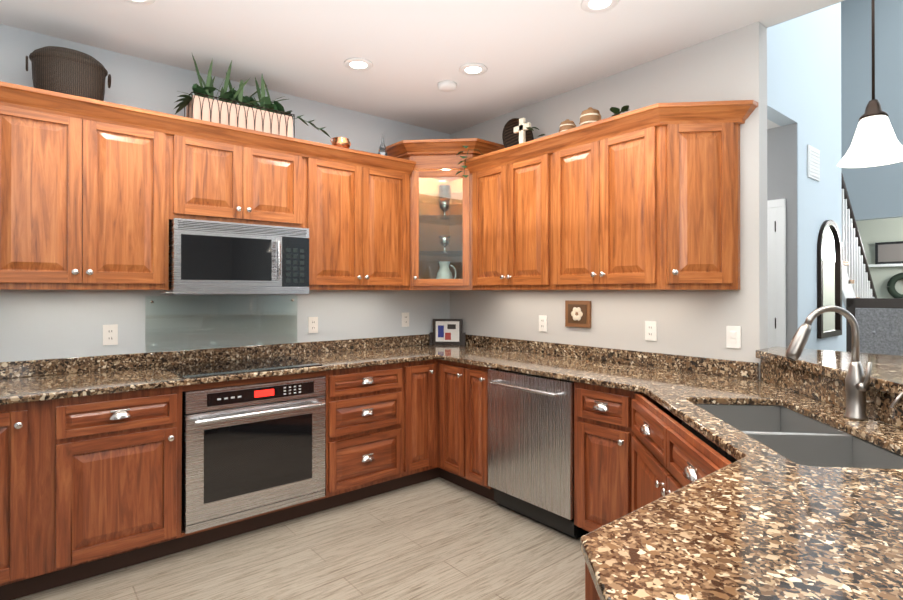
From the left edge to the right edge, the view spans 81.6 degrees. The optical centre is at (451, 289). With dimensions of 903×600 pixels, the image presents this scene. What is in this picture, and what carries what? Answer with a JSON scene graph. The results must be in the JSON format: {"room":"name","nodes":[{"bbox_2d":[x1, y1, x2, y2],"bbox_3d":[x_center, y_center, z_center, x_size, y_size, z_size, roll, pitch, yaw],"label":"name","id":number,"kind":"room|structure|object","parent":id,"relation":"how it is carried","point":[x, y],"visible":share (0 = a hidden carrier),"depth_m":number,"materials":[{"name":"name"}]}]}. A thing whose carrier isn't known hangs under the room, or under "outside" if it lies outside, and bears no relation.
{"room":"kitchen","nodes":[
{"label":"kitchen","id":0,"kind":"room"},
{"bbox_2d":[0,24,449,361],"bbox_3d":[-1.552,0.007,3.398,4.098,2.740,0.120,0,0,-39],"label":"wall","id":1,"kind":"structure","parent":0,"point":[43,324],"depth_m":3.22,"materials":[{"name":"paint"}]},
{"bbox_2d":[0,81,171,289],"bbox_3d":[-1.965,-0.531,2.782,0.770,1.069,0.342,0,0,-39],"label":"upper cabinet","id":2,"kind":"object","parent":1,"relation":"attached to","point":[97,194],"depth_m":2.64,"materials":[{"name":"brown wood"}]},
{"bbox_2d":[26,46,110,100],"bbox_3d":[-1.971,-1.092,2.701,0.354,0.279,0.260,0,0,-39],"label":"wicker basket","id":3,"kind":"object","parent":2,"relation":"on","point":[64,70],"visible":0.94,"depth_m":2.60,"materials":[{"name":"brown wicker"}]},
{"bbox_2d":[103,324,117,344],"bbox_3d":[-1.947,0.261,2.985,0.072,0.116,0.010,0,0,-39],"label":"electrical outlet","id":4,"kind":"object","parent":1,"relation":"attached to","point":[110,334],"visible":1,"depth_m":2.98,"materials":[{"name":"white plastic"}]},
{"bbox_2d":[145,295,296,354],"bbox_3d":[-1.449,0.232,3.388,0.935,0.380,0.022,0,0,-39],"label":"panel","id":5,"kind":"object","parent":1,"relation":"attached to","point":[222,317],"visible":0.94,"depth_m":3.35,"materials":[{"name":"clear glass"}]},
{"bbox_2d":[172,114,307,228],"bbox_3d":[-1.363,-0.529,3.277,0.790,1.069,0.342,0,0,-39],"label":"upper cabinet","id":6,"kind":"object","parent":1,"relation":"attached to","point":[221,172],"depth_m":3.12,"materials":[{"name":"brown wood"}]},
{"bbox_2d":[160,218,308,293],"bbox_3d":[-1.316,-0.178,3.219,0.778,0.415,0.454,0,0,-39],"label":"microwave","id":7,"kind":"object","parent":6,"relation":"attached to","point":[211,257],"visible":1,"depth_m":3.05,"materials":[{"name":"silver metal"}]},
{"bbox_2d":[173,54,330,137],"bbox_3d":[-1.226,-1.150,3.259,0.915,0.400,0.261,0,0,-39],"label":"planter box","id":8,"kind":"object","parent":6,"relation":"on","point":[266,115],"visible":0.85,"depth_m":3.13,"materials":[{"name":"beige"}]},
{"bbox_2d":[308,317,317,332],"bbox_3d":[-0.996,0.259,3.769,0.072,0.116,0.010,0,0,-39],"label":"electrical outlet","id":9,"kind":"object","parent":1,"relation":"attached to","point":[312,324],"visible":1,"depth_m":3.76,"materials":[{"name":"white plastic"}]},
{"bbox_2d":[308,141,411,289],"bbox_3d":[-0.743,-0.527,3.788,0.816,1.069,0.342,0,0,-39],"label":"upper cabinet","id":10,"kind":"object","parent":1,"relation":"attached to","point":[360,202],"depth_m":3.65,"materials":[{"name":"brown wood"}]},
{"bbox_2d":[330,137,350,147],"bbox_3d":[-0.761,-0.990,3.599,0.155,0.082,0.124,0,0,-39],"label":"copper pot","id":11,"kind":"object","parent":10,"relation":"on","point":[344,142],"visible":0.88,"depth_m":3.55,"materials":[{"name":"brown metal"}]},
{"bbox_2d":[378,134,386,155],"bbox_3d":[-0.500,-1.041,3.802,0.078,0.185,0.090,0,0,-39],"label":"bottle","id":12,"kind":"object","parent":10,"relation":"on","point":[382,148],"visible":0.58,"depth_m":3.79,"materials":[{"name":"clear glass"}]},
{"bbox_2d":[402,312,408,326],"bbox_3d":[-0.376,0.250,4.279,0.072,0.116,0.010,0,0,-39],"label":"electrical outlet","id":13,"kind":"object","parent":1,"relation":"attached to","point":[405,319],"visible":1,"depth_m":4.28,"materials":[{"name":"white plastic"}]},
{"bbox_2d":[412,161,471,288],"bbox_3d":[-0.081,-0.456,3.911,0.317,0.862,0.317,0,0,-39],"label":"upper cabinet","id":14,"kind":"object","parent":1,"relation":"attached to","point":[429,222],"depth_m":3.93,"materials":[{"name":"brown wood"}]},
{"bbox_2d":[439,235,450,250],"bbox_3d":[-0.055,-0.355,4.179,0.097,0.136,0.099,0,0,-39],"label":"goblet","id":15,"kind":"object","parent":14,"relation":"in","point":[441,238],"depth_m":4.14,"materials":[{"name":"white"}]},
{"bbox_2d":[438,198,451,214],"bbox_3d":[-0.055,-0.637,4.180,0.114,0.160,0.116,0,0,-39],"label":"goblet","id":16,"kind":"object","parent":14,"relation":"in","point":[444,202],"depth_m":4.14,"materials":[{"name":"white"}]},
{"bbox_2d":[438,185,452,192],"bbox_3d":[-0.053,-0.777,4.194,0.126,0.095,0.128,0,0,-39],"label":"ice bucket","id":17,"kind":"object","parent":14,"relation":"in","point":[443,187],"depth_m":4.15,"materials":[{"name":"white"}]},
{"bbox_2d":[436,261,455,278],"bbox_3d":[-0.056,-0.116,4.164,0.140,0.205,0.140,0,0,-39],"label":"pitcher","id":18,"kind":"object","parent":14,"relation":"in","point":[442,274],"depth_m":4.12,"materials":[{"name":"white ceramic"}]},
{"bbox_2d":[0,334,902,428],"bbox_3d":[-0.263,0.401,2.037,3.618,0.112,3.614,0,0,-39],"label":"backsplash","id":19,"kind":"structure","parent":1,"relation":"attached to","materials":[{"name":"stone"}]},
{"bbox_2d":[13,477,584,599],"bbox_3d":[2.732,1.438,3.604,15.000,0.120,11.000,0,0,-39],"label":"floor","id":20,"kind":"structure","parent":0,"point":[438,538],"depth_m":2.64,"materials":[{"name":"beige wood"}]},
{"bbox_2d":[0,400,47,599],"bbox_3d":[-2.238,0.931,2.350,0.610,0.888,0.620,0,0,-39],"label":"base cabinet","id":21,"kind":"object","parent":20,"relation":"on","point":[23,426],"depth_m":2.27,"materials":[{"name":"brown wood"}]},
{"bbox_2d":[44,386,179,589],"bbox_3d":[-1.795,0.933,2.715,0.538,0.888,0.620,0,0,-39],"label":"base cabinet","id":22,"kind":"object","parent":20,"relation":"on","point":[90,485],"depth_m":2.48,"materials":[{"name":"brown wood"}]},
{"bbox_2d":[180,370,331,550],"bbox_3d":[-1.263,0.934,3.153,0.840,0.888,0.620,0,0,-39],"label":"base cabinet","id":23,"kind":"object","parent":20,"relation":"on","point":[205,536],"depth_m":3.00,"materials":[{"name":"brown wood"}]},
{"bbox_2d":[0,342,339,404],"bbox_3d":[-1.456,0.433,2.976,2.970,0.115,0.648,0,0,-39],"label":"countertop","id":24,"kind":"structure","parent":23,"relation":"on","point":[58,378],"depth_m":2.84,"materials":[{"name":"stone"}]},
{"bbox_2d":[163,356,321,378],"bbox_3d":[-1.237,0.458,3.118,0.760,0.006,0.520,0,0,-39],"label":"cooktop","id":25,"kind":"object","parent":24,"relation":"in","point":[226,367],"visible":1,"depth_m":3.07,"materials":[{"name":"black glass"}]},
{"bbox_2d":[181,376,324,533],"bbox_3d":[-1.226,0.893,3.120,0.770,0.724,0.649,0,0,-39],"label":"oven","id":26,"kind":"object","parent":23,"relation":"in","point":[249,450],"visible":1,"depth_m":2.88,"materials":[{"name":"silver metal"}]},
{"bbox_2d":[332,362,407,507],"bbox_3d":[-0.728,0.936,3.593,0.546,0.888,0.620,0,0,-39],"label":"base cabinet","id":27,"kind":"object","parent":20,"relation":"on","point":[370,403],"depth_m":3.37,"materials":[{"name":"brown wood"}]},
{"bbox_2d":[408,359,435,485],"bbox_3d":[-0.418,0.936,3.849,0.258,0.888,0.620,0,0,-39],"label":"base cabinet","id":28,"kind":"object","parent":20,"relation":"on","point":[421,374],"depth_m":3.63,"materials":[{"name":"brown wood"}]},
{"bbox_2d":[315,334,902,417],"bbox_3d":[0.704,0.397,2.617,1.410,0.185,3.948,0,0,-39],"label":"countertop","id":29,"kind":"structure","parent":28,"relation":"on","point":[820,375],"depth_m":2.76,"materials":[{"name":"stone"}]},
{"bbox_2d":[429,319,465,344],"bbox_3d":[-0.033,0.358,4.402,0.300,0.214,0.060,0,0,6],"label":"framed picture","id":30,"kind":"object","parent":29,"relation":"on","point":[447,331],"visible":0.96,"depth_m":4.39,"materials":[{"name":"black wood"}]},
{"bbox_2d":[785,305,871,420],"bbox_3d":[1.339,0.257,1.849,0.204,0.398,0.227,0,0,-39],"label":"faucet","id":31,"kind":"object","parent":29,"relation":"on","point":[857,381],"visible":1,"depth_m":1.84,"materials":[{"name":"silver metal"}]},
{"bbox_2d":[889,392,902,407],"bbox_3d":[1.356,0.370,1.518,0.114,0.170,0.114,0,0,-39],"label":"soap dispenser","id":32,"kind":"object","parent":29,"relation":"on","point":[897,399],"visible":1,"depth_m":1.52,"materials":[{"name":"silver metal"}]},
{"bbox_2d":[436,359,459,485],"bbox_3d":[0.242,0.936,3.781,0.621,0.888,0.260,0,0,-39],"label":"base cabinet","id":33,"kind":"object","parent":20,"relation":"on","point":[447,372],"depth_m":3.64,"materials":[{"name":"brown wood"}]},
{"bbox_2d":[460,363,483,495],"bbox_3d":[0.393,0.936,3.598,0.621,0.888,0.215,0,0,-39],"label":"base cabinet","id":34,"kind":"object","parent":20,"relation":"on","point":[471,376],"depth_m":3.44,"materials":[{"name":"brown wood"}]},
{"bbox_2d":[484,367,493,500],"bbox_3d":[0.683,0.934,3.246,0.621,0.888,0.697,0,0,-39],"label":"base cabinet","id":35,"kind":"object","parent":20,"relation":"on","point":[488,491],"depth_m":3.33,"materials":[{"name":"brown wood"}]},
{"bbox_2d":[488,368,581,538],"bbox_3d":[0.640,0.940,3.226,0.644,0.870,0.644,0,0,-39],"label":"dishwasher","id":36,"kind":"object","parent":35,"relation":"in","point":[530,446],"visible":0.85,"depth_m":3.01,"materials":[{"name":"silver metal"}]},
{"bbox_2d":[574,382,691,526],"bbox_3d":[1.002,0.933,2.859,0.621,0.888,0.305,0,0,-39],"label":"base cabinet","id":37,"kind":"object","parent":20,"relation":"on","point":[600,412],"depth_m":2.63,"materials":[{"name":"brown wood"}]},
{"bbox_2d":[600,471,695,526],"bbox_3d":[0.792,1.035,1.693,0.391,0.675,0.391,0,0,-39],"label":"base cabinet","id":38,"kind":"object","parent":20,"relation":"on","point":[615,504],"depth_m":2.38,"materials":[{"name":"brown wood"}]},
{"bbox_2d":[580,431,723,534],"bbox_3d":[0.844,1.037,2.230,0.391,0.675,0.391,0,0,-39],"label":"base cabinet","id":39,"kind":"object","parent":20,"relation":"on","point":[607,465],"depth_m":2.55,"materials":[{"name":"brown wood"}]},
{"bbox_2d":[582,467,722,599],"bbox_3d":[0.679,0.926,0.924,0.659,0.888,0.622,0,0,-39],"label":"base cabinet","id":40,"kind":"object","parent":20,"relation":"on","point":[591,593],"depth_m":0.94,"materials":[{"name":"brown wood"}]},
{"bbox_2d":[581,390,902,599],"bbox_3d":[1.041,0.392,0.998,1.630,0.185,1.020,0,0,-39],"label":"countertop","id":41,"kind":"structure","parent":40,"relation":"on","point":[757,520],"depth_m":0.98,"materials":[{"name":"stone"}]},
{"bbox_2d":[682,404,902,468],"bbox_3d":[1.136,0.590,1.765,0.401,0.207,0.889,0,0,6],"label":"sink basin","id":42,"kind":"object","parent":41,"relation":"in","point":[795,437],"visible":0.31,"depth_m":1.76,"materials":[{"name":"silver metal"}]},
{"bbox_2d":[841,170,876,351],"bbox_3d":[4.236,-0.009,6.157,2.139,2.791,1.060,0,0,-39],"label":"stair railing","id":43,"kind":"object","parent":20,"relation":"on","point":[857,281],"depth_m":5.52,"materials":[{"name":"white wood"}]},
{"bbox_2d":[846,298,902,355],"bbox_3d":[3.683,0.728,4.379,0.580,1.302,0.610,0,0,39],"label":"dining chair","id":44,"kind":"object","parent":20,"relation":"on","point":[880,322],"visible":0.42,"depth_m":4.21,"materials":[{"name":"grey fabric"}]},
{"bbox_2d":[0,0,843,133],"bbox_3d":[1.442,-1.430,1.256,5.990,0.120,7.240,0,0,-39],"label":"ceiling","id":45,"kind":"structure","parent":0,"point":[524,52],"depth_m":2.86,"materials":[{"name":"paint"}]},
{"bbox_2d":[124,0,154,4],"bbox_3d":[-1.469,-1.361,2.417,0.176,0.009,0.176,0,0,-39],"label":"recessed light","id":46,"kind":"object","parent":45,"relation":"in","point":[142,2],"visible":0.94,"depth_m":2.48,"materials":[{"name":"white"}]},
{"bbox_2d":[344,58,372,70],"bbox_3d":[-0.563,-1.358,3.165,0.176,0.009,0.176,0,0,-39],"label":"recessed light","id":47,"kind":"object","parent":45,"relation":"in","point":[358,64],"visible":0.98,"depth_m":3.16,"materials":[{"name":"white"}]},
{"bbox_2d":[438,80,456,91],"bbox_3d":[-0.028,-1.344,3.476,0.130,0.034,0.130,0,0,-39],"label":"smoke detector","id":48,"kind":"object","parent":45,"relation":"attached to","point":[447,86],"visible":1,"depth_m":3.44,"materials":[{"name":"white plastic"}]},
{"bbox_2d":[459,63,486,75],"bbox_3d":[0.134,-1.358,3.237,0.176,0.009,0.176,0,0,-39],"label":"recessed light","id":49,"kind":"object","parent":45,"relation":"in","point":[472,69],"visible":0.98,"depth_m":3.22,"materials":[{"name":"white"}]},
{"bbox_2d":[581,0,618,12],"bbox_3d":[0.705,-1.360,2.486,0.176,0.009,0.176,0,0,-39],"label":"recessed light","id":50,"kind":"object","parent":45,"relation":"in","point":[595,6],"visible":0.98,"depth_m":2.51,"materials":[{"name":"white"}]},
{"bbox_2d":[837,0,902,167],"bbox_3d":[1.429,-0.900,1.772,0.200,0.934,0.200,0,0,-39],"label":"pendant light","id":51,"kind":"object","parent":45,"relation":"hanging from","point":[875,142],"visible":1,"depth_m":1.75,"materials":[{"name":"white glass"}]},
{"bbox_2d":[450,0,844,405],"bbox_3d":[2.251,-1.428,1.923,0.108,5.600,7.000,0,0,-39],"label":"wall","id":52,"kind":"structure","parent":0,"point":[730,66],"depth_m":3.02,"materials":[{"name":"paint"}]},
{"bbox_2d":[468,136,547,289],"bbox_3d":[0.520,-0.527,3.693,0.342,1.069,0.738,0,0,-39],"label":"upper cabinet","id":53,"kind":"object","parent":52,"relation":"attached to","point":[510,184],"depth_m":3.57,"materials":[{"name":"brown wood"}]},
{"bbox_2d":[502,118,533,147],"bbox_3d":[0.482,-1.089,3.795,0.122,0.269,0.290,0,0,-39],"label":"woven tray","id":54,"kind":"object","parent":53,"relation":"on","point":[510,137],"visible":0.56,"depth_m":3.82,"materials":[{"name":"wicker"}]},
{"bbox_2d":[514,118,530,143],"bbox_3d":[0.477,-1.049,3.524,0.025,0.200,0.140,0,0,-39],"label":"decor","id":55,"kind":"object","parent":53,"relation":"on","point":[521,129],"visible":0.71,"depth_m":3.51,"materials":[{"name":"white ceramic"}]},
{"bbox_2d":[539,315,546,331],"bbox_3d":[0.656,0.247,3.759,0.010,0.116,0.072,0,0,-39],"label":"electrical outlet","id":56,"kind":"object","parent":52,"relation":"attached to","point":[543,323],"visible":1,"depth_m":3.75,"materials":[{"name":"white plastic"}]},
{"bbox_2d":[565,300,590,327],"bbox_3d":[0.848,0.167,3.514,0.025,0.178,0.201,0,0,-39],"label":"picture","id":57,"kind":"object","parent":52,"relation":"attached to","point":[577,313],"visible":1,"depth_m":3.50,"materials":[{"name":"brown wood"}]},
{"bbox_2d":[548,103,691,289],"bbox_3d":[0.978,-0.529,3.137,0.342,1.069,0.703,0,0,-39],"label":"upper cabinet","id":58,"kind":"object","parent":52,"relation":"attached to","point":[604,174],"depth_m":2.98,"materials":[{"name":"brown wood"}]},
{"bbox_2d":[456,105,629,177],"bbox_3d":[0.536,-0.924,3.401,0.282,0.270,1.278,0,0,-39],"label":"sprigs","id":59,"kind":"object","parent":58,"relation":"on","point":[615,110],"visible":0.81,"depth_m":3.41,"materials":[{"name":"green plant"}]},
{"bbox_2d":[559,119,575,131],"bbox_3d":[0.724,-1.005,3.267,0.098,0.110,0.132,0,0,-39],"label":"crock","id":60,"kind":"object","parent":58,"relation":"on","point":[566,124],"visible":0.56,"depth_m":3.23,"materials":[{"name":"brown ceramic"}]},
{"bbox_2d":[579,107,600,125],"bbox_3d":[0.832,-1.020,3.136,0.123,0.138,0.155,0,0,-39],"label":"crock","id":61,"kind":"object","parent":58,"relation":"on","point":[589,115],"visible":0.73,"depth_m":3.09,"materials":[{"name":"brown ceramic"}]},
{"bbox_2d":[645,321,656,340],"bbox_3d":[1.186,0.248,3.115,0.010,0.116,0.072,0,0,-39],"label":"electrical outlet","id":62,"kind":"object","parent":52,"relation":"attached to","point":[650,330],"visible":1,"depth_m":3.11,"materials":[{"name":"white plastic"}]},
{"bbox_2d":[660,101,739,284],"bbox_3d":[1.293,-0.490,2.724,0.246,0.921,0.246,0,0,-39],"label":"upper cabinet","id":63,"kind":"object","parent":52,"relation":"attached to","point":[700,141],"depth_m":2.72,"materials":[{"name":"brown wood"}]},
{"bbox_2d":[726,326,740,348],"bbox_3d":[1.483,0.253,2.752,0.013,0.116,0.072,0,0,-39],"label":"light switch","id":64,"kind":"object","parent":52,"relation":"attached to","point":[733,336],"visible":1,"depth_m":2.75,"materials":[{"name":"white plastic"}]},
{"bbox_2d":[767,123,796,346],"bbox_3d":[1.456,0.011,4.551,2.012,2.740,2.165,0,0,-39],"label":"wall","id":65,"kind":"structure","parent":0,"point":[781,162],"depth_m":4.32,"materials":[{"name":"paint"}]},
{"bbox_2d":[767,198,785,347],"bbox_3d":[2.467,0.317,4.686,0.022,2.130,0.933,0,0,-39],"label":"hall door","id":66,"kind":"structure","parent":65,"relation":"in","point":[776,229],"depth_m":4.37,"materials":[{"name":"white wood"}]},
{"bbox_2d":[767,2,841,350],"bbox_3d":[2.218,-1.419,4.480,3.092,5.600,1.090,0,0,-39],"label":"wall","id":67,"kind":"structure","parent":0,"point":[804,72],"depth_m":4.48,"materials":[{"name":"paint"}]},
{"bbox_2d":[807,144,819,180],"bbox_3d":[3.123,-1.084,4.507,0.300,0.270,0.014,0,0,-39],"label":"air vent","id":68,"kind":"object","parent":67,"relation":"in","point":[813,162],"visible":1,"depth_m":4.48,"materials":[{"name":"white"}]},
{"bbox_2d":[817,220,841,338],"bbox_3d":[3.441,-0.098,4.755,0.610,1.060,0.030,0,0,-39],"label":"arched mirror","id":69,"kind":"object","parent":67,"relation":"attached to","point":[829,269],"visible":1,"depth_m":4.75,"materials":[{"name":"mirror"}]},
{"bbox_2d":[770,383,902,456],"bbox_3d":[1.181,0.857,1.454,2.348,1.028,1.368,0,0,-39],"label":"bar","id":70,"kind":"object","parent":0,"point":[842,431],"depth_m":2.03,"materials":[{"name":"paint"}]},
{"bbox_2d":[841,0,902,220],"bbox_3d":[6.883,-2.567,5.122,0.120,3.300,6.045,0,0,-39],"label":"wall","id":71,"kind":"structure","parent":0,"point":[875,192],"depth_m":6.74,"materials":[{"name":"blue paint"}]},
{"bbox_2d":[856,217,902,297],"bbox_3d":[8.309,-1.413,6.374,0.120,5.600,6.170,0,0,-39],"label":"wall","id":72,"kind":"structure","parent":0,"point":[872,232],"depth_m":8.19,"materials":[{"name":"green paint"}]},
{"bbox_2d":[868,241,902,266],"bbox_3d":[7.093,-0.539,7.656,0.120,0.381,1.900,0,0,-39],"label":"ledge shelf","id":73,"kind":"object","parent":72,"relation":"attached to","point":[888,254],"visible":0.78,"depth_m":8.07,"materials":[{"name":"white wood"}]},
{"bbox_2d":[887,273,902,297],"bbox_3d":[6.879,-0.037,7.931,0.096,0.436,0.435,0,0,-39],"label":"wreath","id":74,"kind":"object","parent":72,"relation":"attached to","point":[891,289],"visible":0.94,"depth_m":8.00,"materials":[{"name":"green"}]}
]}

